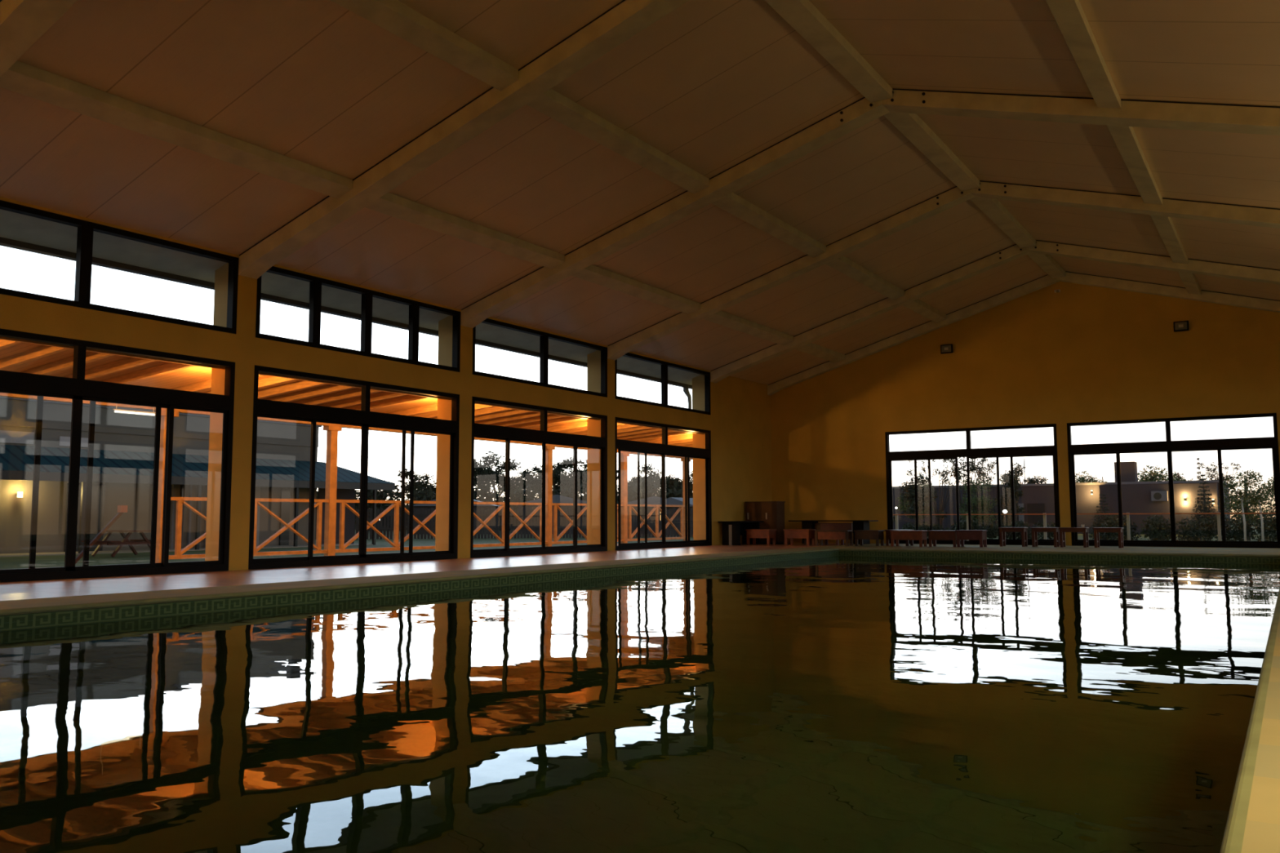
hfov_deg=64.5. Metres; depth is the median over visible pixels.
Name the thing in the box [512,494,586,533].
house
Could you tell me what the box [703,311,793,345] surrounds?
purlin
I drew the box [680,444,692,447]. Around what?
joist
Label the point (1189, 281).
purlin
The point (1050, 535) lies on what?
shrub
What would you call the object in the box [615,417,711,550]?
window
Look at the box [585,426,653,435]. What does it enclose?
joist
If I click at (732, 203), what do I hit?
purlin
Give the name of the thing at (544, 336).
window
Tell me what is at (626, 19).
rafter
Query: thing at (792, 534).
bench
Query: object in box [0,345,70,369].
joist
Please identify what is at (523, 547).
garden path
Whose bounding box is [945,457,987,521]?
slender tree
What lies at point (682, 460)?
post
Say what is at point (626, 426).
joist
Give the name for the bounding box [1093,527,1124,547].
wooden stool
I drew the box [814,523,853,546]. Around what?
bench
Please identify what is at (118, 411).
lamp
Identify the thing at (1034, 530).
wooden stool
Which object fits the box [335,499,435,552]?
veranda railing
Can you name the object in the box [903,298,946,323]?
purlin
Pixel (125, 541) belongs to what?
picnic table
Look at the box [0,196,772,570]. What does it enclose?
wall
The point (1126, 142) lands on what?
purlin
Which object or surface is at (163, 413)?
post
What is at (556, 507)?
veranda railing
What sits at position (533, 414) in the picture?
joist
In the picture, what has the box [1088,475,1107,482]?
leafy tree
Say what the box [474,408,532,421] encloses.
joist
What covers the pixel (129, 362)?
joist
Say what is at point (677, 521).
fence
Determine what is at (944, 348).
floodlight
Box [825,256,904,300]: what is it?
purlin
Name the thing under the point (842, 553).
wall
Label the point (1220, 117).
rafter
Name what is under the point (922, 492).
tree
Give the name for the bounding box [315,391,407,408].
joist
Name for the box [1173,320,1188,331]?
floodlight
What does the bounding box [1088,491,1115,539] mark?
conifer
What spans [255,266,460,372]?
window
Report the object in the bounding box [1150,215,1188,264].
purlin
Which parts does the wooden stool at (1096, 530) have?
leg, leg, seat, leg, leg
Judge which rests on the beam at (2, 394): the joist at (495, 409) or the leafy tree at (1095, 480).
the joist at (495, 409)
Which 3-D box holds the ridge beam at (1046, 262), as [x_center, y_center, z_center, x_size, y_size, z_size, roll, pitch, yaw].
[9.854,-4.026,24.642,0.340,0.188,3.200,-3,-6,33]
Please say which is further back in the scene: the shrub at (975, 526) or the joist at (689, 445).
the shrub at (975, 526)
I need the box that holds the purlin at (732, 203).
[711,192,826,257]
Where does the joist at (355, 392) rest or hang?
on the beam at (2, 394)
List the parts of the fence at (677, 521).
rail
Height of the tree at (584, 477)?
5.826 m
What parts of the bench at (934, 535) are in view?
leg, seat, leg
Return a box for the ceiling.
[0,0,1279,385]
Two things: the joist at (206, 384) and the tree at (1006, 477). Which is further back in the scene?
the tree at (1006, 477)
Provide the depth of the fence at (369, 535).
51.55 m
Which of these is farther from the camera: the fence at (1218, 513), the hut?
the hut
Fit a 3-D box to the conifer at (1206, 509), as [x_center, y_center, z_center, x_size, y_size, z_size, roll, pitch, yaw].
[29.131,3.975,52.381,1.615,3.352,1.641,-1,-5,11]
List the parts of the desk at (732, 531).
leg panel, modesty panel, leg panel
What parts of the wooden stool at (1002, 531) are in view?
leg, leg, seat, leg, leg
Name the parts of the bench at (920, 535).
leg, leg, seat, leg, leg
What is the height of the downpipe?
1.190 m
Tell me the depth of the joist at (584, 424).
24.44 m
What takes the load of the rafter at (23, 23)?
attached to the ceiling
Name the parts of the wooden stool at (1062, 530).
leg, leg, seat, leg, leg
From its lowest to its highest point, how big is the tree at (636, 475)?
4.782 m
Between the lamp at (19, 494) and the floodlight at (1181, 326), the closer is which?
the floodlight at (1181, 326)
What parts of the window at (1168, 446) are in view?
sash, sash, sash, sash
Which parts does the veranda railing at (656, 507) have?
rail, rail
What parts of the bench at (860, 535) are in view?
leg, seat, leg, leg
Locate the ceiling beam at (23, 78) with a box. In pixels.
[0,60,352,198]
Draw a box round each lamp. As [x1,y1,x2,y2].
[16,492,22,497]
[112,403,155,415]
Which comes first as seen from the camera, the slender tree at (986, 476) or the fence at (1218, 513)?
the fence at (1218, 513)
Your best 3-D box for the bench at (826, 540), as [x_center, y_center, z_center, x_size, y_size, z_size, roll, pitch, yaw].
[5.059,2.928,26.755,0.550,0.400,0.460,-3,-6,33]
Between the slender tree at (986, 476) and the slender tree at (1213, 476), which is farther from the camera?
the slender tree at (1213, 476)
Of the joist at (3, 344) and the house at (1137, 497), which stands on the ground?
the house at (1137, 497)
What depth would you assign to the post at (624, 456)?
29.56 m
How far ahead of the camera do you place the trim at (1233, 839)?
8.94 m
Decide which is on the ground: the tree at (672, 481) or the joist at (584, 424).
the tree at (672, 481)
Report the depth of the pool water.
4.77 m
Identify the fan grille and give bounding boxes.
[1153,492,1161,499]
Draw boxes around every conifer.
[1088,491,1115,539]
[1188,472,1217,533]
[1195,453,1202,480]
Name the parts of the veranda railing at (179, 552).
rail, rail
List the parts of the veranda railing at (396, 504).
rail, rail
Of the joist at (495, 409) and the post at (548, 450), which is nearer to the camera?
the joist at (495, 409)
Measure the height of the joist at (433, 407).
0.352 m
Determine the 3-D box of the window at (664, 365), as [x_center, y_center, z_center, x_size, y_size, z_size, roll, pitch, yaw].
[0.603,-1.042,25.355,0.132,1.150,4.550,-3,-6,33]
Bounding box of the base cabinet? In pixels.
[744,501,785,544]
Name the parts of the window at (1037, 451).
sash, sash, sash, sash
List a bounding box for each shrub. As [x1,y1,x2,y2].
[902,521,944,538]
[942,517,986,540]
[980,520,1039,539]
[1032,521,1055,539]
[1090,514,1142,540]
[1139,514,1206,540]
[1190,514,1256,541]
[1249,511,1277,541]
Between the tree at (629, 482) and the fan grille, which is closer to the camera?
the fan grille
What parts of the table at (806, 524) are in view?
leg panel, modesty panel, leg panel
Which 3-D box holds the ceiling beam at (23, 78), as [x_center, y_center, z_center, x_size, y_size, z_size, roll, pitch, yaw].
[-5.266,-3.423,12.044,0.300,0.210,4.500,-3,-6,33]
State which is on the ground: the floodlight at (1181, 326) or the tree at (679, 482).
the tree at (679, 482)
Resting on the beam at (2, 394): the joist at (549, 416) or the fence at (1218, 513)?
the joist at (549, 416)
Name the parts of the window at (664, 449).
sash, sash, sash, sash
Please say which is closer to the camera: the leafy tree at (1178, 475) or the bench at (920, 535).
the bench at (920, 535)
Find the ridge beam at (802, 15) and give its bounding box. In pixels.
[764,0,893,102]
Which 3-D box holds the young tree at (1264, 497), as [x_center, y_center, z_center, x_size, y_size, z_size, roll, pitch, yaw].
[19.130,2.751,31.170,1.194,2.087,0.969,-3,-6,33]
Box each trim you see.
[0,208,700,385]
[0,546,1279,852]
[0,548,1279,852]
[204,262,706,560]
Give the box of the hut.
[651,497,693,535]
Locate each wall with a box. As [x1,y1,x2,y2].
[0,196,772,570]
[770,281,1279,545]
[839,550,1279,564]
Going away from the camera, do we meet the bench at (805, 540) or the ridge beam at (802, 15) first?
the ridge beam at (802, 15)
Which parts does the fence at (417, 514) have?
rail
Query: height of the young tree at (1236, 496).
2.081 m
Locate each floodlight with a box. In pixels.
[940,343,952,354]
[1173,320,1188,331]
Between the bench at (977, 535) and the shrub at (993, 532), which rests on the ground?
the shrub at (993, 532)
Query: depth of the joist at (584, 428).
25.03 m
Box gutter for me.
[0,236,692,389]
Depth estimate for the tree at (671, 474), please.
94.09 m
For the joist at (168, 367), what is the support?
on the beam at (2, 394)
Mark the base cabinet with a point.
(772, 513)
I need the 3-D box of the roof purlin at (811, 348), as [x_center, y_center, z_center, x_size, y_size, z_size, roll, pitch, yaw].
[4.858,-2.059,27.701,0.300,0.210,3.200,-3,-6,33]
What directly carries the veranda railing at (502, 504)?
attached to the post
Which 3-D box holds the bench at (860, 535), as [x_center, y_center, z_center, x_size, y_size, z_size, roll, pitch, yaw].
[5.889,2.862,26.044,0.660,0.400,0.460,-3,-6,33]
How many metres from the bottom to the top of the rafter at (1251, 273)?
2.654 m
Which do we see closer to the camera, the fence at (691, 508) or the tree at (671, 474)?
the fence at (691, 508)
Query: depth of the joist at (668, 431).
26.83 m
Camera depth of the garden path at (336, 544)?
32.55 m
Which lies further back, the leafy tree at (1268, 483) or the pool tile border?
the leafy tree at (1268, 483)
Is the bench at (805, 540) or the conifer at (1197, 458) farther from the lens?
the conifer at (1197, 458)
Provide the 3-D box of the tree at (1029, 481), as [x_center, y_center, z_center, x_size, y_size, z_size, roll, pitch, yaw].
[27.331,5.361,70.683,3.410,3.868,3.018,-4,-7,40]
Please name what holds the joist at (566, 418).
on the beam at (2, 394)
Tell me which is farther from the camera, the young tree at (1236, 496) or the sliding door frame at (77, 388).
the young tree at (1236, 496)
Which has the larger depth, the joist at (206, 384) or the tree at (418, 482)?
the tree at (418, 482)
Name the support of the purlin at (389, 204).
attached to the ceiling
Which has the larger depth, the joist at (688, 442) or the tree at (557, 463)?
the tree at (557, 463)
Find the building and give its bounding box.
[0,396,395,554]
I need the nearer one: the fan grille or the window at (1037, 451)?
the window at (1037, 451)
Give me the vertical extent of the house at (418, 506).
2.520 m
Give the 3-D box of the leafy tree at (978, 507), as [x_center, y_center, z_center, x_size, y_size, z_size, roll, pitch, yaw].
[18.347,4.392,55.657,2.330,3.175,2.138,0,-5,-7]
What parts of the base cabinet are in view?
door, door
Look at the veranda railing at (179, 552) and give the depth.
19.16 m
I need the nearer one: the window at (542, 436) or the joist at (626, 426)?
the window at (542, 436)
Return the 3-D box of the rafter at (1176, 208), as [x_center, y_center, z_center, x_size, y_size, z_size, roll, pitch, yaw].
[6.264,-3.281,18.974,16.500,2.654,0.333,-3,-6,33]
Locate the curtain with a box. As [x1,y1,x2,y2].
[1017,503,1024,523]
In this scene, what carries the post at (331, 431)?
on the floor
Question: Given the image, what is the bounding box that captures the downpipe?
[683,386,691,408]
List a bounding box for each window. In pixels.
[0,200,238,333]
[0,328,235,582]
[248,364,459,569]
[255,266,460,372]
[470,396,607,558]
[472,318,607,397]
[614,352,711,414]
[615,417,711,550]
[884,423,1060,545]
[1066,413,1279,547]
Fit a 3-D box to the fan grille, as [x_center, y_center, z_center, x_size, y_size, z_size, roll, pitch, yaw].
[28.844,3.880,56.527,0.396,0.396,0.030,-3,-6,33]
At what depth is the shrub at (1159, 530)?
33.46 m
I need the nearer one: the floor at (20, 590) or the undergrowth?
the floor at (20, 590)
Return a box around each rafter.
[0,0,77,76]
[238,0,688,279]
[460,88,1279,328]
[607,180,1279,359]
[710,240,1279,382]
[767,271,1279,395]
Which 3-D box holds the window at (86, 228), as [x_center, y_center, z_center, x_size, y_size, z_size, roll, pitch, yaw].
[-7.250,-2.100,13.211,0.132,1.150,4.500,-3,-6,33]
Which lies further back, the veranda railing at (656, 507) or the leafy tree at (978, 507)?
the leafy tree at (978, 507)
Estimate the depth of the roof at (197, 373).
15.89 m
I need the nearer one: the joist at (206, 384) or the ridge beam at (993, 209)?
the joist at (206, 384)
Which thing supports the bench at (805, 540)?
on the floor at (20, 590)
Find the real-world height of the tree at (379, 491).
4.922 m
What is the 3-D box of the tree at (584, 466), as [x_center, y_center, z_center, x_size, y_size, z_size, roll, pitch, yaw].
[-3.023,5.988,91.306,4.940,6.490,4.917,1,-5,-16]
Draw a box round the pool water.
[0,555,1279,852]
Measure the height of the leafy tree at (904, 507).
2.903 m
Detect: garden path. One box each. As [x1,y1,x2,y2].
[0,543,373,556]
[0,546,528,569]
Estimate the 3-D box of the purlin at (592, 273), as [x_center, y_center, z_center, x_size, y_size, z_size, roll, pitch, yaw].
[-0.041,-2.719,20.126,0.300,0.210,4.520,-3,-6,33]
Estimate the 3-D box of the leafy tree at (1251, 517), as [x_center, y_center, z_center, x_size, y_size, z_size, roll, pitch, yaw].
[25.479,3.292,42.764,2.049,3.027,2.233,-3,-6,26]
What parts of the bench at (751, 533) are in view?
leg, leg, seat, leg, leg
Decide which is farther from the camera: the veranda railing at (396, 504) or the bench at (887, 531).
the bench at (887, 531)
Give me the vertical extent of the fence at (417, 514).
1.570 m
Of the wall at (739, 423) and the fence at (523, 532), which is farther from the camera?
the fence at (523, 532)
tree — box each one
[355,490,386,500]
[377,483,399,500]
[391,468,432,505]
[419,473,435,497]
[473,450,505,502]
[484,458,523,499]
[502,468,531,499]
[513,463,557,500]
[535,457,586,494]
[552,462,586,493]
[564,468,586,500]
[578,459,629,497]
[617,475,636,494]
[627,475,658,495]
[629,463,671,497]
[658,473,676,493]
[665,476,693,492]
[671,470,693,493]
[893,474,947,524]
[895,482,934,523]
[905,458,962,530]
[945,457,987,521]
[955,477,998,527]
[964,457,996,533]
[994,462,1026,523]
[1022,475,1048,484]
[1075,470,1097,483]
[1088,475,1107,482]
[1137,464,1182,481]
[1167,471,1195,480]
[1198,462,1240,488]
[1217,469,1273,540]
[1223,483,1266,541]
[1239,482,1275,541]
[1258,475,1275,519]
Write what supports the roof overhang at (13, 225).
attached to the wall at (739, 423)
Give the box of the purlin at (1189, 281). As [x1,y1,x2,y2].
[1177,271,1201,294]
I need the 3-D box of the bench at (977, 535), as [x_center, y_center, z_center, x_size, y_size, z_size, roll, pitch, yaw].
[8.110,2.738,24.798,0.650,0.410,0.460,-3,-6,33]
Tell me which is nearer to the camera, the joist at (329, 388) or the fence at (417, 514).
the joist at (329, 388)
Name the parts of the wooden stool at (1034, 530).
leg, leg, seat, leg, leg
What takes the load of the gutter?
attached to the wall at (739, 423)
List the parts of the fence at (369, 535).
rail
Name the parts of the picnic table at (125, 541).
bench seat, leg, leg, leg, bench seat, leg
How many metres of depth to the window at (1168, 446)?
24.42 m
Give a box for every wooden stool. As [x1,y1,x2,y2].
[998,527,1027,546]
[1030,527,1059,546]
[1058,527,1088,547]
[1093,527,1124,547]
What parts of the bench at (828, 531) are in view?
leg, seat, backrest, leg, leg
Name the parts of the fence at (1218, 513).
post, post, post, rail, post, post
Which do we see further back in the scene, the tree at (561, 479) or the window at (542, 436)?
the tree at (561, 479)
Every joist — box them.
[0,339,21,349]
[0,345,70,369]
[21,351,113,375]
[62,357,155,379]
[101,362,194,384]
[171,374,263,391]
[205,376,296,393]
[257,380,325,399]
[263,384,354,402]
[292,387,381,404]
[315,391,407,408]
[342,395,430,410]
[388,403,437,415]
[409,404,493,417]
[431,406,513,418]
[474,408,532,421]
[474,411,549,424]
[490,413,564,426]
[505,416,582,428]
[534,421,586,431]
[555,422,625,433]
[570,424,639,435]
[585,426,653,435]
[617,427,662,436]
[617,430,678,439]
[622,431,689,440]
[639,433,692,443]
[658,438,692,444]
[670,441,692,445]
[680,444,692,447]
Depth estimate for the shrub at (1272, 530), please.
32.86 m
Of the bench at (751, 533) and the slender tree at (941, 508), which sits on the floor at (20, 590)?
the bench at (751, 533)
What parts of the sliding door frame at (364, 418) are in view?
sash, sash, sash, sash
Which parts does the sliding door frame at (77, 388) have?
sash, sash, sash, sash, sash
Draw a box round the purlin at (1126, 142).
[1106,124,1162,204]
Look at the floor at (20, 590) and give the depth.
13.99 m
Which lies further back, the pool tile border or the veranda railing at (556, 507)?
the veranda railing at (556, 507)
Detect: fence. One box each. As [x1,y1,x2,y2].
[315,508,372,539]
[376,507,435,538]
[473,507,533,538]
[533,507,586,537]
[627,507,680,537]
[689,507,693,537]
[893,511,1275,541]
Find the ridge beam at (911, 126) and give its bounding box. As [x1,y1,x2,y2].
[884,111,979,191]
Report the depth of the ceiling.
13.85 m
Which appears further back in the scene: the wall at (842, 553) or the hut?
the hut
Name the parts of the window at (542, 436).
sash, sash, sash, sash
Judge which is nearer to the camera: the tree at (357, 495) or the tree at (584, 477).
the tree at (584, 477)
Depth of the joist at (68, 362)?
14.35 m
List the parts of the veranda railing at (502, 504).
rail, rail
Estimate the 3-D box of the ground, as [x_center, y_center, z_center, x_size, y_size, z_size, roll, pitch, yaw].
[-40.874,14.118,144.605,320.000,0.001,320.000,-3,-6,33]
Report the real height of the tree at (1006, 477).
4.137 m
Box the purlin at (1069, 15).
[1045,0,1121,108]
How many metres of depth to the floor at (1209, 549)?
23.45 m
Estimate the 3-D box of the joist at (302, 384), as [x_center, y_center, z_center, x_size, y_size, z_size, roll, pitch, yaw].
[-6.568,-0.577,17.611,3.320,0.352,0.070,-3,-6,33]
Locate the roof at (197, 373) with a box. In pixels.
[0,336,704,441]
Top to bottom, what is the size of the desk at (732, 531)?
0.635 m
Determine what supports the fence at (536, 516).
on the ground
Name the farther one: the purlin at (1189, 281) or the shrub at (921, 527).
the shrub at (921, 527)
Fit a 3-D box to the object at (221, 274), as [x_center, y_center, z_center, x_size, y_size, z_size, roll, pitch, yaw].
[-6.210,-0.028,15.153,0.435,4.900,29.538,-3,-6,33]
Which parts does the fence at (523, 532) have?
rail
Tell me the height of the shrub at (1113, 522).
1.287 m
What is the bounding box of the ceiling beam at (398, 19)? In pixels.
[330,0,518,90]
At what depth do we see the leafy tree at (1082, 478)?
73.15 m
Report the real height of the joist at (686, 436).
0.352 m
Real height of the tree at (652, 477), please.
5.731 m
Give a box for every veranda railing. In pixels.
[168,497,328,559]
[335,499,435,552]
[473,502,547,547]
[551,502,623,544]
[627,504,684,541]
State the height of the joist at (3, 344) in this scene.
0.352 m
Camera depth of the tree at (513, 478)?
98.73 m
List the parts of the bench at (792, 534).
leg, leg, seat, leg, leg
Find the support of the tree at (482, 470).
on the ground
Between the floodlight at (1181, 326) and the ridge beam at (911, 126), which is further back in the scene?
the floodlight at (1181, 326)
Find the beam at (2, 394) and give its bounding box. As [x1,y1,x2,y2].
[0,392,693,459]
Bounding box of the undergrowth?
[315,478,693,531]
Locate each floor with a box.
[0,542,849,600]
[819,543,1279,553]
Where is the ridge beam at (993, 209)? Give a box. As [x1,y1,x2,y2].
[970,196,1035,248]
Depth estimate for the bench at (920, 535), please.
25.18 m
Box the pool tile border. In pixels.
[0,550,839,630]
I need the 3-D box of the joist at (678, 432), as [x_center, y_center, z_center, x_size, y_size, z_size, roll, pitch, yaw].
[-0.069,0.299,27.661,3.320,0.352,0.070,-3,-6,33]
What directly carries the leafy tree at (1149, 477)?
on the ground
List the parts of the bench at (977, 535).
leg, leg, seat, leg, leg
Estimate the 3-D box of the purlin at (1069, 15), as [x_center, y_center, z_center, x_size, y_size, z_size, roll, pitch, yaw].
[4.886,-4.361,11.307,0.280,0.205,4.465,-3,-6,33]
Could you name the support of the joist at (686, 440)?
on the beam at (2, 394)
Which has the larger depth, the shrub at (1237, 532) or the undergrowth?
the undergrowth
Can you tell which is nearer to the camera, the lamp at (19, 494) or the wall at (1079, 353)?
the wall at (1079, 353)
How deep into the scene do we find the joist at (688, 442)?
29.62 m
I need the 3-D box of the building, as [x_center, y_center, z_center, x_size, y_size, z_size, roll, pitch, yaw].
[-24.819,1.275,29.968,12.120,5.100,35.700,-3,-6,33]
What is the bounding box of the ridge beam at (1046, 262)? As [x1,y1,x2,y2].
[1027,252,1065,278]
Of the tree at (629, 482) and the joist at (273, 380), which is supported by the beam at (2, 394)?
the joist at (273, 380)
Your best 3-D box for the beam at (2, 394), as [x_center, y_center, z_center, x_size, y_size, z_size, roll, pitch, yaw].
[-6.349,-0.109,20.652,0.160,0.200,30.700,-3,-6,33]
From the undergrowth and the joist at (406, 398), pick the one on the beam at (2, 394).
the joist at (406, 398)
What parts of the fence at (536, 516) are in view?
rail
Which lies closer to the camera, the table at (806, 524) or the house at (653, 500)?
the table at (806, 524)
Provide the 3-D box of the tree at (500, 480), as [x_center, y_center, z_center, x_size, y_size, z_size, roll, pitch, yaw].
[-13.748,6.548,99.203,5.130,6.850,5.798,-5,-7,43]
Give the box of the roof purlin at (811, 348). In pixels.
[795,342,844,362]
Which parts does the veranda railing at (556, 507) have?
rail, rail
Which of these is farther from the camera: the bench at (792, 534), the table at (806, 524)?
the table at (806, 524)
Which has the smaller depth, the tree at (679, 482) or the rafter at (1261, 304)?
the rafter at (1261, 304)
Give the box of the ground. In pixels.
[0,520,1277,568]
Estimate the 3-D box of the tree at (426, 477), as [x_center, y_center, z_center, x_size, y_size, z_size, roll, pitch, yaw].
[-20.265,7.453,101.770,3.945,5.544,4.714,-4,-6,37]
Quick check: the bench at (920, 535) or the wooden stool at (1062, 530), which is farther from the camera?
the bench at (920, 535)
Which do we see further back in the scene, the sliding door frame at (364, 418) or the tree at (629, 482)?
the tree at (629, 482)
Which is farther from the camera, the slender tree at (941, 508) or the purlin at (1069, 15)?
the slender tree at (941, 508)
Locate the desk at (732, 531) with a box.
[718,520,764,545]
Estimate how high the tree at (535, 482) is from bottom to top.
6.111 m
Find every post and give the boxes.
[155,410,178,563]
[323,425,342,555]
[545,445,555,546]
[620,453,629,543]
[680,458,690,540]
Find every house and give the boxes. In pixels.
[413,499,498,534]
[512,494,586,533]
[627,496,662,533]
[892,457,1231,534]
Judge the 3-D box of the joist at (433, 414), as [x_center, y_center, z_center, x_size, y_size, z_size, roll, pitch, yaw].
[-4.293,-0.270,21.128,3.320,0.352,0.070,-3,-6,33]
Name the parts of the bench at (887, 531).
leg, seat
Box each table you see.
[81,529,151,556]
[788,520,878,544]
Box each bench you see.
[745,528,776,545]
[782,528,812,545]
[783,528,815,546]
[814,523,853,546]
[822,539,844,545]
[853,529,884,546]
[884,529,914,546]
[889,530,927,546]
[927,530,960,546]
[955,529,987,547]

